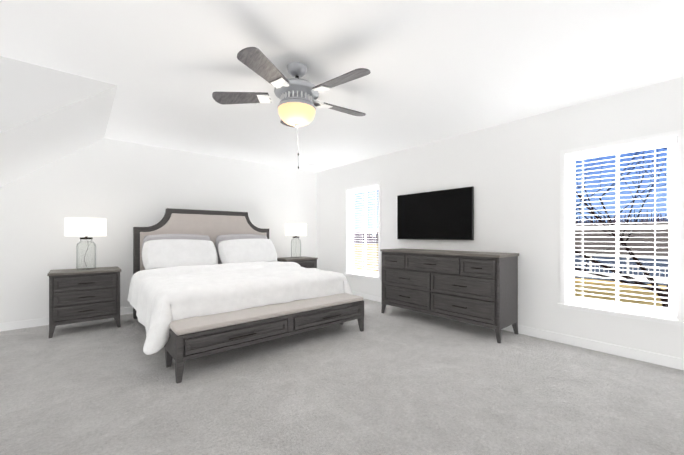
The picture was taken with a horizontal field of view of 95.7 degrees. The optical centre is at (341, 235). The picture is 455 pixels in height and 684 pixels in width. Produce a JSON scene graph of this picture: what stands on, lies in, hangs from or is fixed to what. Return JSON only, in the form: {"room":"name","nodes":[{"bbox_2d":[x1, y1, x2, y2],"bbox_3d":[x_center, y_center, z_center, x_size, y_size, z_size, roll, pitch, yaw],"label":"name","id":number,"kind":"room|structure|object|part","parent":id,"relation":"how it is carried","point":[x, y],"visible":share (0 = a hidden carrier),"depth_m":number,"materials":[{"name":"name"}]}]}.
{"room":"bedroom","nodes":[
{"label":"bedroom","id":0,"kind":"room"},
{"bbox_2d":[0,138,316,322],"bbox_3d":[-2.501,-0.101,4.964,5.370,2.440,0.160,0,0,-40],"label":"wall","id":1,"kind":"structure","parent":0,"point":[123,188],"depth_m":4.33,"materials":[{"name":"white paint"}]},
{"bbox_2d":[0,307,132,331],"bbox_3d":[-2.448,1.072,4.894,4.980,0.095,0.018,0,0,-40],"label":"baseboard","id":2,"kind":"structure","parent":1,"relation":"attached to","point":[22,324],"depth_m":3.75,"materials":[{"name":"white"}]},
{"bbox_2d":[0,299,683,454],"bbox_3d":[-0.355,1.173,2.439,5.370,0.100,6.790,0,0,-40],"label":"floor","id":3,"kind":"structure","parent":0,"point":[392,380],"depth_m":2.17,"materials":[{"name":"carpet"}]},
{"bbox_2d":[47,266,121,337],"bbox_3d":[-3.069,0.768,3.718,0.654,0.705,0.488,0,0,-40],"label":"nightstand","id":4,"kind":"object","parent":3,"relation":"on","point":[78,295],"visible":1,"depth_m":3.54,"materials":[{"name":"grey wood"}]},
{"bbox_2d":[64,217,106,269],"bbox_3d":[-3.071,0.107,3.719,0.390,0.615,0.390,0,0,-40],"label":"lamp","id":5,"kind":"object","parent":4,"relation":"on","point":[85,227],"visible":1,"depth_m":3.59,"materials":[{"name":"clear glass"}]},
{"bbox_3d":[-3.071,-0.093,3.719,0.390,0.215,0.390,0,0,-40],"label":"lamp shade","id":6,"kind":"part","parent":5,"relation":"part of","materials":[{"name":"white fabric"}]},
{"bbox_2d":[127,208,363,382],"bbox_3d":[-1.288,0.371,3.872,2.298,1.500,2.476,0,0,-40],"label":"bed","id":7,"kind":"object","parent":3,"relation":"on","point":[205,282],"visible":1,"depth_m":3.31,"materials":[{"name":"white fabric"}]},
{"bbox_2d":[127,261,352,354],"bbox_3d":[-1.147,0.645,3.705,2.303,0.501,1.754,0,0,-40],"label":"duvet","id":8,"kind":"object","parent":7,"relation":"on","point":[165,298],"depth_m":3.15,"materials":[{"name":"fabric"}]},
{"bbox_2d":[277,256,317,267],"bbox_3d":[-0.833,0.766,5.619,0.654,0.705,0.488,0,0,-40],"label":"nightstand","id":9,"kind":"object","parent":3,"relation":"on","point":[306,262],"visible":0.23,"depth_m":5.50,"materials":[{"name":"grey wood"}]},
{"bbox_2d":[285,224,306,257],"bbox_3d":[-0.834,0.104,5.619,0.390,0.615,0.390,0,0,-40],"label":"lamp","id":10,"kind":"object","parent":9,"relation":"on","point":[295,230],"visible":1,"depth_m":5.46,"materials":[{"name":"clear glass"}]},
{"bbox_3d":[-0.834,-0.096,5.619,0.390,0.215,0.390,0,0,-40],"label":"lamp shade","id":11,"kind":"part","parent":10,"relation":"part of","materials":[{"name":"white fabric"}]},
{"bbox_2d":[380,248,518,343],"bbox_3d":[1.271,0.663,3.970,0.528,0.915,1.664,0,0,-40],"label":"dresser","id":12,"kind":"object","parent":3,"relation":"on","point":[476,288],"visible":1,"depth_m":3.57,"materials":[{"name":"grey wood"}]},
{"bbox_2d":[0,0,683,187],"bbox_3d":[-0.355,-0.785,2.436,5.370,1.304,6.790,0,0,-40],"label":"ceiling","id":13,"kind":"structure","parent":0,"point":[76,75],"depth_m":2.39,"materials":[{"name":"white paint"}]},
{"bbox_2d":[212,47,370,168],"bbox_3d":[-0.316,-0.920,2.445,1.251,0.795,1.269,0,0,-40],"label":"ceiling fan","id":14,"kind":"object","parent":13,"relation":"hanging from","point":[298,104],"visible":1,"depth_m":2.32,"materials":[{"name":"wood"}]},
{"bbox_2d":[317,77,683,358],"bbox_3d":[1.682,-0.100,4.063,0.160,2.440,6.630,0,0,-40],"label":"wall","id":15,"kind":"structure","parent":0,"point":[509,172],"depth_m":3.50,"materials":[{"name":"white paint"}]},
{"bbox_2d":[344,182,380,279],"bbox_3d":[0.391,-0.064,5.525,0.165,1.635,0.920,0,0,-40],"label":"window","id":16,"kind":"structure","parent":15,"relation":"in","point":[379,231],"depth_m":5.55,"materials":[{"name":"white"}]},
{"bbox_2d":[348,186,377,276],"bbox_3d":[0.381,-0.065,5.516,0.072,1.538,0.788,0,0,-40],"label":"window blind","id":17,"kind":"object","parent":16,"relation":"attached to","point":[375,205],"visible":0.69,"depth_m":5.50,"materials":[{"name":"white plastic"}]},
{"bbox_3d":[0.433,-0.064,5.561,0.055,1.545,0.800,0,0,-40],"label":"window sash","id":18,"kind":"part","parent":16,"relation":"part of","materials":[{"name":"white"}]},
{"bbox_2d":[397,186,473,239],"bbox_3d":[1.272,-0.275,4.383,0.048,0.680,1.210,0,0,-40],"label":"tv","id":19,"kind":"object","parent":15,"relation":"attached to","point":[447,214],"visible":1,"depth_m":4.29,"materials":[{"name":"black plastic"}]},
{"bbox_2d":[352,291,683,369],"bbox_3d":[1.564,1.073,4.069,0.014,0.095,6.470,0,0,-40],"label":"baseboard","id":20,"kind":"structure","parent":15,"relation":"attached to","point":[652,357],"depth_m":2.99,"materials":[{"name":"white"}]},
{"bbox_2d":[558,129,683,325],"bbox_3d":[2.597,-0.061,2.928,0.165,1.635,0.905,0,0,-40],"label":"window","id":21,"kind":"structure","parent":15,"relation":"in","point":[673,214],"depth_m":2.85,"materials":[{"name":"white plastic"}]},
{"bbox_2d":[567,137,676,318],"bbox_3d":[2.587,-0.061,2.919,0.072,1.538,0.773,0,0,-40],"label":"window blind","id":22,"kind":"object","parent":21,"relation":"attached to","point":[665,141],"visible":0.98,"depth_m":2.86,"materials":[{"name":"white plastic"}]},
{"label":"outside","id":23,"kind":"structure","parent":0,"visible":0},
{"bbox_2d":[354,243,666,306],"bbox_3d":[7.500,4.087,105.212,660.000,0.200,660.000,0,0,-40],"label":"lawn","id":24,"kind":"structure","parent":23,"point":[374,246],"depth_m":24.19,"materials":[{"name":"yellow plant"}]},
{"bbox_2d":[354,210,668,242],"bbox_3d":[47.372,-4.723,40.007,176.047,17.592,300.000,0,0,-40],"label":"tree","id":25,"kind":"object","parent":24,"relation":"on","point":[376,236],"depth_m":116.62,"materials":[{"name":"brown plant"}]},
{"bbox_2d":[575,221,668,285],"bbox_3d":[34.014,1.447,21.449,12.850,5.300,38.800,0,0,-40],"label":"house","id":26,"kind":"structure","parent":24,"relation":"on","point":[647,249],"depth_m":26.60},
{"bbox_2d":[575,147,668,307],"bbox_3d":[5.428,0.124,5.410,5.088,7.996,7.793,0,0,-40],"label":"tree","id":27,"kind":"object","parent":24,"relation":"on","point":[599,218],"depth_m":6.08,"materials":[{"name":"brown plant"}]}
]}

